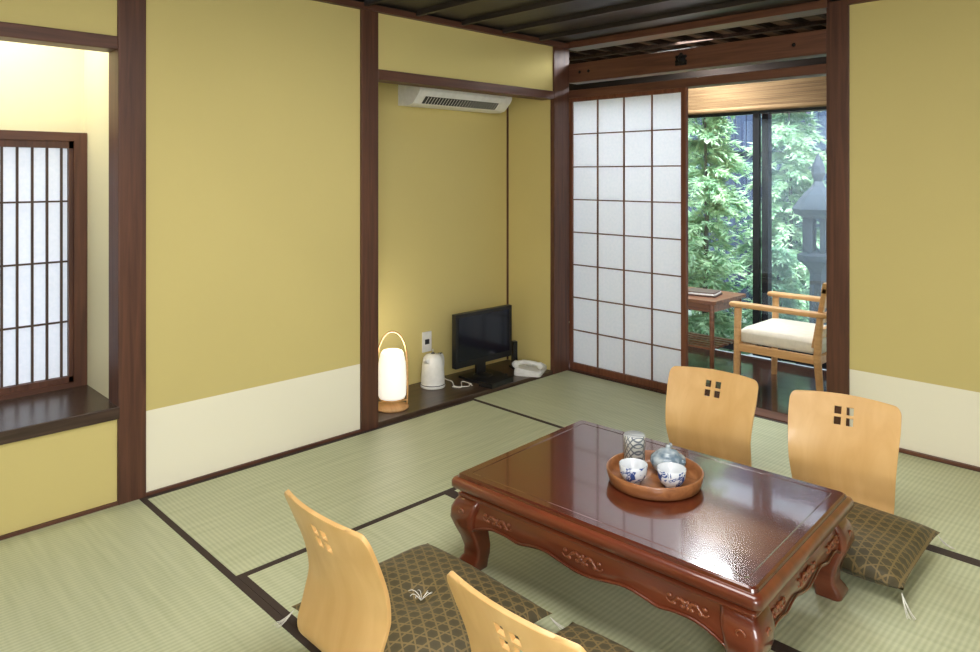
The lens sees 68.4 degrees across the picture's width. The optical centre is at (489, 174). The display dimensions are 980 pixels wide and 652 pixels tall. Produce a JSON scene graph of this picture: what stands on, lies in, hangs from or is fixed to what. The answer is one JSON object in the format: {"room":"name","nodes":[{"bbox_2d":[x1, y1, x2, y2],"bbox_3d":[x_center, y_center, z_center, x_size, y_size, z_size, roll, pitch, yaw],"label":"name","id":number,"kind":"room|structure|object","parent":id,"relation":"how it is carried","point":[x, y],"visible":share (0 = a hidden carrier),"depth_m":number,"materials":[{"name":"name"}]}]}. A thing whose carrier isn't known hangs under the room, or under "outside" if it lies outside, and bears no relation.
{"room":"traditional dwelling","nodes":[
{"label":"traditional dwelling","id":0,"kind":"room"},
{"bbox_2d":[0,0,563,534],"bbox_3d":[-1.338,0.193,3.133,4.670,2.114,0.450,0,0,-45],"label":"wall","id":1,"kind":"structure","parent":0,"point":[253,106],"depth_m":3.24,"materials":[{"name":"yellow paint"}]},
{"bbox_2d":[0,41,108,398],"bbox_3d":[-1.970,0.043,2.542,1.260,1.814,0.500,0,0,-45],"label":"wall niche","id":2,"kind":"object","parent":1,"relation":"in","point":[43,88],"visible":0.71,"depth_m":2.94,"materials":[{"name":"paint"}]},
{"bbox_2d":[0,130,86,400],"bbox_3d":[-2.026,0.351,2.718,0.908,1.053,0.050,0,0,-45],"label":"window","id":3,"kind":"structure","parent":2,"relation":"attached to","point":[43,175],"depth_m":2.94,"materials":[{"name":"white paper"}]},
{"bbox_2d":[0,21,117,52],"bbox_3d":[-1.835,-0.499,2.379,1.102,0.051,0.102,0,0,-45],"label":"lintel","id":4,"kind":"object","parent":1,"relation":"attached to","point":[9,32],"visible":1,"depth_m":2.60,"materials":[{"name":"brown wood"}]},
{"bbox_2d":[0,501,117,540],"bbox_3d":[-1.803,1.249,2.347,1.102,0.022,0.012,0,0,-45],"label":"baseboard","id":5,"kind":"structure","parent":1,"relation":"attached to","point":[99,508],"depth_m":2.59,"materials":[{"name":"brown wood"}]},
{"bbox_2d":[0,385,119,444],"bbox_3d":[-1.954,0.901,2.505,1.110,0.047,0.454,0,0,-45],"label":"window sill","id":6,"kind":"structure","parent":1,"relation":"attached to","point":[41,414],"depth_m":2.68,"materials":[{"name":"brown wood"}]},
{"bbox_2d":[146,429,360,495],"bbox_3d":[-0.984,1.249,3.159,1.000,0.022,0.012,0,0,-45],"label":"baseboard","id":7,"kind":"structure","parent":1,"relation":"attached to","point":[179,484],"depth_m":3.10,"materials":[{"name":"brown wood"}]},
{"bbox_2d":[422,331,431,352],"bbox_3d":[-0.379,1.000,4.325,0.070,0.120,0.009,0,0,-45],"label":"wall outlet","id":8,"kind":"object","parent":1,"relation":"attached to","point":[426,336],"depth_m":4.32,"materials":[{"name":"white plastic"}]},
{"bbox_2d":[313,0,567,48],"bbox_3d":[-1.158,-0.820,2.974,4.700,0.029,0.030,0,0,-45],"label":"trim","id":9,"kind":"structure","parent":1,"relation":"attached to","point":[346,3],"depth_m":3.84,"materials":[{"name":"brown wood"}]},
{"bbox_2d":[398,85,511,112],"bbox_3d":[-0.196,-0.532,4.368,0.750,0.275,0.200,0,0,-45],"label":"air conditioner","id":10,"kind":"object","parent":1,"relation":"attached to","point":[409,96],"visible":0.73,"depth_m":4.25,"materials":[{"name":"white plastic"}]},
{"bbox_2d":[378,69,553,99],"bbox_3d":[-0.111,-0.499,4.087,1.345,0.051,0.102,0,0,-45],"label":"wooden beam","id":11,"kind":"object","parent":1,"relation":"attached to","point":[384,76],"visible":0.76,"depth_m":3.98,"materials":[{"name":"brown wood"}]},
{"bbox_2d":[507,106,508,358],"bbox_3d":[0.117,0.265,4.815,0.009,1.930,0.010,0,0,-45],"label":"trim","id":12,"kind":"structure","parent":1,"relation":"attached to","point":[508,106],"depth_m":4.81,"materials":[{"name":"brown wood"}]},
{"bbox_2d":[569,87,687,390],"bbox_3d":[0.815,0.374,4.358,0.028,1.735,0.835,0,0,-45],"label":"door","id":13,"kind":"structure","parent":1,"relation":"in","point":[628,152],"depth_m":4.34,"materials":[{"name":"white paper"}]},
{"bbox_2d":[569,368,787,422],"bbox_3d":[1.106,1.257,4.106,0.110,0.026,1.609,0,0,-45],"label":"sill","id":14,"kind":"structure","parent":1,"relation":"attached to","point":[765,413],"depth_m":3.79,"materials":[{"name":"brown wood"}]},
{"bbox_2d":[569,29,825,83],"bbox_3d":[1.097,-0.648,4.098,0.094,0.120,1.609,0,0,-45],"label":"beam","id":15,"kind":"structure","parent":1,"relation":"attached to","point":[809,44],"depth_m":3.94,"materials":[{"name":"brown wood"}]},
{"bbox_2d":[578,43,795,73],"bbox_3d":[1.036,-0.650,4.078,0.024,0.072,1.370,0,0,-45],"label":"fitting","id":16,"kind":"object","parent":15,"relation":"attached to","point":[681,58],"visible":1,"depth_m":4.04,"materials":[{"name":"black metal"}]},
{"bbox_2d":[569,64,825,97],"bbox_3d":[1.102,-0.516,4.103,0.100,0.048,1.609,0,0,-45],"label":"lintel","id":17,"kind":"object","parent":1,"relation":"attached to","point":[818,70],"visible":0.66,"depth_m":3.92,"materials":[{"name":"brown wood"}]},
{"bbox_2d":[566,0,831,50],"bbox_3d":[1.095,-0.825,4.088,0.130,0.039,1.620,0,0,-45],"label":"trim","id":18,"kind":"structure","parent":1,"relation":"attached to","point":[815,7],"depth_m":3.94,"materials":[{"name":"brown wood"}]},
{"bbox_2d":[378,359,552,426],"bbox_3d":[-0.224,1.252,4.202,1.357,0.040,0.400,0,0,-45],"label":"board","id":19,"kind":"object","parent":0,"point":[420,401],"visible":0.46,"depth_m":4.08,"materials":[{"name":"brown wood"}]},
{"bbox_2d":[378,331,408,412],"bbox_3d":[-0.518,1.029,3.819,0.176,0.406,0.176,0,0,-16],"label":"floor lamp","id":20,"kind":"object","parent":19,"relation":"on","point":[392,363],"visible":0.85,"depth_m":3.77,"materials":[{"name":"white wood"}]},
{"bbox_2d":[420,352,444,389],"bbox_3d":[-0.324,1.133,4.204,0.162,0.199,0.144,0,0,-21],"label":"electric kettle","id":21,"kind":"object","parent":19,"relation":"on","point":[432,373],"visible":1,"depth_m":4.15,"materials":[{"name":"white plastic"}]},
{"bbox_2d":[432,349,472,387],"bbox_3d":[-0.228,1.141,4.272,0.115,0.182,0.287,0,0,-45],"label":"power cable","id":22,"kind":"object","parent":19,"relation":"on","point":[432,349],"visible":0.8,"depth_m":4.21,"materials":[{"name":"white plastic"}]},
{"bbox_2d":[452,304,511,383],"bbox_3d":[-0.043,1.026,4.396,0.475,0.410,0.180,0,0,-45],"label":"flat-screen tv","id":23,"kind":"object","parent":19,"relation":"on","point":[479,337],"visible":0.95,"depth_m":4.37,"materials":[{"name":"black plastic"}]},
{"bbox_2d":[479,374,512,388],"bbox_3d":[0.037,1.218,4.254,0.101,0.028,0.200,0,0,40],"label":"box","id":24,"kind":"object","parent":19,"relation":"on","point":[499,380],"visible":1,"depth_m":4.22,"materials":[{"name":"black plastic"}]},
{"bbox_2d":[509,340,516,368],"bbox_3d":[0.156,1.147,4.614,0.050,0.170,0.060,0,0,-22],"label":"remote control","id":25,"kind":"object","parent":19,"relation":"on","point":[514,342],"visible":0.68,"depth_m":4.60,"materials":[{"name":"black plastic"}]},
{"bbox_2d":[512,360,546,376],"bbox_3d":[0.254,1.186,4.514,0.204,0.092,0.224,0,0,17],"label":"telephone","id":26,"kind":"object","parent":19,"relation":"on","point":[528,368],"visible":1,"depth_m":4.43,"materials":[{"name":"white plastic"}]},
{"bbox_2d":[353,0,878,42],"bbox_3d":[0.328,-0.845,1.510,4.750,0.079,4.400,0,0,-45],"label":"ceiling","id":27,"kind":"structure","parent":0,"point":[565,21],"depth_m":3.74,"materials":[{"name":"brown wood"}]},
{"bbox_2d":[569,13,825,63],"bbox_3d":[1.543,-0.920,4.546,1.150,0.100,3.800,0,0,-45],"label":"ceiling","id":28,"kind":"structure","parent":0,"point":[814,22],"depth_m":4.78,"materials":[{"name":"brown wood"}]},
{"bbox_2d":[569,56,825,109],"bbox_3d":[1.916,-0.690,4.915,0.100,0.480,3.600,0,0,-45],"label":"lintel","id":29,"kind":"object","parent":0,"point":[818,60],"depth_m":5.14,"materials":[{"name":"brown wood"}]},
{"bbox_2d":[688,111,769,353],"bbox_3d":[1.599,0.395,5.249,0.030,1.690,0.880,0,0,-45],"label":"window","id":30,"kind":"structure","parent":29,"relation":"attached to","point":[765,116],"depth_m":4.94,"materials":[{"name":"black metal"}]},
{"bbox_2d":[688,76,825,114],"bbox_3d":[1.837,-0.567,4.838,0.034,0.268,3.400,0,0,-45],"label":"bamboo blind","id":31,"kind":"object","parent":29,"relation":"attached to","point":[818,102],"visible":0.34,"depth_m":4.86,"materials":[{"name":"beige wood"}]},
{"bbox_2d":[753,106,825,368],"bbox_3d":[2.155,0.395,4.631,0.030,1.690,0.960,0,0,-45],"label":"window","id":32,"kind":"structure","parent":29,"relation":"attached to","point":[756,114],"depth_m":4.94,"materials":[{"name":"black metal"}]},
{"bbox_2d":[770,110,825,354],"bbox_3d":[2.229,0.395,4.670,0.030,1.690,0.930,0,0,-45],"label":"screen","id":33,"kind":"object","parent":29,"relation":"attached to","point":[812,110],"visible":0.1,"depth_m":4.96,"materials":[{"name":"black metal"}]},
{"bbox_2d":[688,346,825,414],"bbox_3d":[1.511,1.265,4.514,1.039,0.030,3.600,0,0,-45],"label":"floor","id":34,"kind":"structure","parent":0,"point":[774,391],"depth_m":4.50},
{"bbox_2d":[688,287,745,368],"bbox_3d":[1.353,1.014,4.747,0.435,0.472,0.498,0,0,-45],"label":"side table","id":35,"kind":"object","parent":34,"relation":"on","point":[710,342],"visible":0.34,"depth_m":4.55,"materials":[{"name":"brown wood"}]},
{"bbox_2d":[688,288,721,297],"bbox_3d":[1.376,0.764,4.689,0.220,0.026,0.165,0,0,34],"label":"magazine stack","id":36,"kind":"object","parent":35,"relation":"on","point":[712,293],"visible":0.81,"depth_m":4.64,"materials":[{"name":"white paper"}]},
{"bbox_2d":[729,283,825,391],"bbox_3d":[1.771,0.914,4.185,0.572,0.674,0.550,0,0,-45],"label":"wooden armchair","id":37,"kind":"object","parent":34,"relation":"on","point":[776,333],"visible":0.56,"depth_m":4.05,"materials":[{"name":"brown wood"}]},
{"bbox_2d":[850,0,979,466],"bbox_3d":[2.652,0.208,2.539,0.100,2.084,2.588,0,0,-45],"label":"wall","id":38,"kind":"structure","parent":0,"point":[915,64],"depth_m":3.22,"materials":[{"name":"yellow paint"}]},
{"bbox_2d":[899,448,979,471],"bbox_3d":[2.610,1.248,2.497,0.020,0.024,2.588,0,0,-45],"label":"baseboard","id":39,"kind":"structure","parent":38,"relation":"attached to","point":[935,458],"depth_m":3.14,"materials":[{"name":"brown wood"}]},
{"bbox_3d":[0.310,1.291,1.493,4.700,0.038,4.400,0,0,-45],"label":"floor","id":40,"kind":"structure","parent":0,"visible":0},
{"bbox_2d":[109,0,145,504],"bbox_3d":[-1.410,0.218,2.806,0.102,2.104,0.114,0,0,-45],"label":"pillar","id":41,"kind":"structure","parent":40,"relation":"on","point":[127,64],"depth_m":2.77,"materials":[{"name":"brown wood"}]},
{"bbox_2d":[0,497,320,651],"bbox_3d":[-1.042,1.260,1.890,0.859,0.021,1.707,0,0,-45],"label":"mat","id":42,"kind":"object","parent":40,"relation":"on","point":[126,577],"visible":1,"depth_m":2.15,"materials":[{"name":"wicker"}]},
{"bbox_2d":[146,399,560,578],"bbox_3d":[-0.442,1.260,3.124,1.729,0.021,0.800,0,0,-45],"label":"mat","id":43,"kind":"object","parent":40,"relation":"on","point":[243,517],"visible":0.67,"depth_m":2.92,"materials":[{"name":"wicker"}]},
{"bbox_2d":[360,9,377,431],"bbox_3d":[-0.628,0.218,3.581,0.101,2.104,0.114,0,0,-45],"label":"pillar","id":44,"kind":"structure","parent":40,"relation":"on","point":[368,19],"depth_m":3.53,"materials":[{"name":"brown wood"}]},
{"bbox_2d":[240,492,787,651],"bbox_3d":[0.138,1.260,1.926,0.864,0.021,1.716,0,0,-45],"label":"mat","id":45,"kind":"object","parent":40,"relation":"on","point":[616,613],"visible":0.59,"depth_m":2.18,"materials":[{"name":"wicker"}]},
{"bbox_2d":[272,543,564,651],"bbox_3d":[-0.189,1.196,1.982,0.580,0.101,0.615,0,0,-45],"label":"floor cushion","id":46,"kind":"object","parent":45,"relation":"on","point":[425,614],"visible":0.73,"depth_m":1.97,"materials":[{"name":"brown fabric"}]},
{"bbox_2d":[284,489,390,651],"bbox_3d":[-0.282,1.027,1.885,0.420,0.432,0.372,0,0,-45],"label":"chair","id":47,"kind":"object","parent":46,"relation":"on","point":[345,606],"visible":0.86,"depth_m":1.75,"materials":[{"name":"brown wood"}]},
{"bbox_2d":[556,622,633,651],"bbox_3d":[0.238,1.196,1.588,0.592,0.101,0.562,0,0,44],"label":"floor cushion","id":48,"kind":"object","parent":45,"relation":"on","point":[591,641],"visible":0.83,"depth_m":1.80,"materials":[{"name":"brown fabric"}]},
{"bbox_2d":[447,571,585,651],"bbox_3d":[0.165,1.027,1.497,0.420,0.432,0.372,0,0,-45],"label":"chair","id":49,"kind":"object","parent":48,"relation":"on","point":[482,617],"visible":1,"depth_m":1.39,"materials":[{"name":"brown wood"}]},
{"bbox_2d":[550,47,568,373],"bbox_3d":[0.444,0.218,4.589,0.150,2.104,0.032,0,0,-45],"label":"pillar corner","id":50,"kind":"structure","parent":40,"relation":"on","point":[559,106],"depth_m":4.57,"materials":[{"name":"brown wood"}]},
{"bbox_2d":[471,370,791,477],"bbox_3d":[0.801,1.260,3.717,0.869,0.021,1.707,0,0,-45],"label":"mat","id":51,"kind":"object","parent":40,"relation":"on","point":[563,399],"visible":0.33,"depth_m":3.86,"materials":[{"name":"wicker"}]},
{"bbox_2d":[450,489,979,651],"bbox_3d":[0.752,1.260,2.535,0.864,0.021,1.716,0,0,-45],"label":"mat","id":52,"kind":"object","parent":40,"relation":"on","point":[941,591],"visible":0.15,"depth_m":2.05,"materials":[{"name":"wicker"}]},
{"bbox_2d":[450,420,854,651],"bbox_3d":[0.481,1.099,2.229,1.004,0.299,0.724,0,0,42],"label":"table","id":53,"kind":"object","parent":52,"relation":"on","point":[732,558],"visible":0.89,"depth_m":2.02,"materials":[{"name":"brown paint"}]},
{"bbox_2d":[606,450,703,500],"bbox_3d":[0.508,0.927,2.230,0.294,0.044,0.294,0,0,-45],"label":"serving tray","id":54,"kind":"object","parent":53,"relation":"on","point":[650,488],"visible":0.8,"depth_m":2.17,"materials":[{"name":"brown wood"}]},
{"bbox_2d":[619,458,647,484],"bbox_3d":[0.439,0.912,2.209,0.087,0.058,0.087,0,0,-45],"label":"teacup","id":55,"kind":"object","parent":54,"relation":"on","point":[633,470],"visible":0.94,"depth_m":2.19,"materials":[{"name":"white ceramic"}]},
{"bbox_2d":[623,431,644,460],"bbox_3d":[0.462,0.885,2.308,0.069,0.113,0.069,0,0,-45],"label":"tea canister","id":56,"kind":"object","parent":54,"relation":"on","point":[633,441],"visible":0.68,"depth_m":2.28,"materials":[{"name":"white ceramic"}]},
{"bbox_2d":[650,443,685,469],"bbox_3d":[0.568,0.896,2.270,0.115,0.090,0.132,0,0,-28],"label":"teapot","id":57,"kind":"object","parent":54,"relation":"on","point":[667,453],"visible":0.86,"depth_m":2.25,"materials":[{"name":"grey ceramic"}]},
{"bbox_2d":[657,462,685,487],"bbox_3d":[0.547,0.912,2.176,0.087,0.058,0.087,0,0,-12],"label":"teacup","id":58,"kind":"object","parent":54,"relation":"on","point":[670,474],"visible":0.94,"depth_m":2.16,"materials":[{"name":"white ceramic"}]},
{"bbox_2d":[840,502,954,620],"bbox_3d":[1.137,1.191,2.431,0.643,0.112,0.549,0,0,43],"label":"floor cushion","id":59,"kind":"object","parent":52,"relation":"on","point":[886,547],"visible":0.38,"depth_m":2.24,"materials":[{"name":"brown fabric"}]},
{"bbox_2d":[788,390,901,514],"bbox_3d":[1.197,1.027,2.504,0.372,0.432,0.420,0,0,35],"label":"chair","id":60,"kind":"object","parent":59,"relation":"on","point":[859,461],"visible":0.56,"depth_m":2.62,"materials":[{"name":"brown wood"}]},
{"bbox_3d":[0.723,1.196,2.808,0.572,0.101,0.512,0,0,41],"label":"floor cushion","id":61,"kind":"object","parent":52,"relation":"on","visible":0},
{"bbox_2d":[665,366,758,466],"bbox_3d":[0.816,1.027,2.845,0.372,0.432,0.420,0,0,37],"label":"chair","id":62,"kind":"object","parent":61,"relation":"on","point":[721,427],"visible":0.56,"depth_m":2.96,"materials":[{"name":"brown wood"}]},
{"bbox_2d":[826,0,849,425],"bbox_3d":[1.700,0.218,3.490,0.112,2.104,0.103,0,0,-45],"label":"wooden post","id":63,"kind":"structure","parent":40,"relation":"on","point":[837,12],"depth_m":3.45,"materials":[{"name":"brown wood"}]},
{"bbox_2d":[894,452,979,562],"bbox_3d":[2.008,1.260,2.500,0.869,0.021,1.719,0,0,-45],"label":"mat","id":64,"kind":"object","parent":40,"relation":"on","point":[944,498],"visible":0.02,"depth_m":2.77,"materials":[{"name":"wicker"}]},
{"label":"outside","id":65,"kind":"structure","parent":0,"visible":0},
{"bbox_2d":[688,310,795,363],"bbox_3d":[3.085,1.575,7.201,4.720,0.050,10.000,0,0,-45],"label":"ground","id":66,"kind":"structure","parent":65,"point":[689,311],"depth_m":6.44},
{"bbox_2d":[688,137,733,312],"bbox_3d":[1.757,0.329,7.494,1.463,2.611,1.328,0,0,41],"label":"maple tree","id":67,"kind":"object","parent":66,"relation":"on","point":[694,202],"visible":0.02,"depth_m":7.33,"materials":[{"name":"green plant"}]},
{"bbox_2d":[688,116,761,338],"bbox_3d":[1.844,0.324,6.289,1.075,2.453,1.234,0,0,14],"label":"tree","id":68,"kind":"object","parent":66,"relation":"on","point":[716,197],"visible":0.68,"depth_m":6.21,"materials":[{"name":"green plant"}]},
{"bbox_2d":[688,111,825,318],"bbox_3d":[2.847,0.050,7.669,0.080,3.000,9.000,0,0,-45],"label":"fence","id":69,"kind":"object","parent":66,"relation":"on","point":[743,123],"visible":0.02,"depth_m":7.78,"materials":[{"name":"grey wood"}]},
{"bbox_2d":[728,245,809,360],"bbox_3d":[2.351,1.063,6.013,0.752,0.991,0.725,0,0,12],"label":"shrub","id":70,"kind":"object","parent":66,"relation":"on","point":[782,259],"visible":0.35,"depth_m":5.91,"materials":[{"name":"green plant"}]},
{"bbox_2d":[715,349,825,369],"bbox_3d":[2.051,1.435,5.049,0.200,0.210,3.600,0,0,-45],"label":"step","id":71,"kind":"structure","parent":66,"relation":"on","point":[715,349],"depth_m":5.20,"materials":[{"name":"stone"}]},
{"bbox_2d":[717,111,825,322],"bbox_3d":[2.797,0.348,6.741,1.322,2.569,1.347,0,0,-6],"label":"tree","id":72,"kind":"object","parent":66,"relation":"on","point":[789,133],"visible":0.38,"depth_m":6.64,"materials":[{"name":"green plant"}]},
{"bbox_2d":[792,153,825,368],"bbox_3d":[2.498,0.690,5.493,0.380,1.720,0.329,0,0,34],"label":"stone lantern","id":73,"kind":"object","parent":66,"relation":"on","point":[811,205],"visible":0.59,"depth_m":5.44,"materials":[{"name":"grey stone"}]}
]}

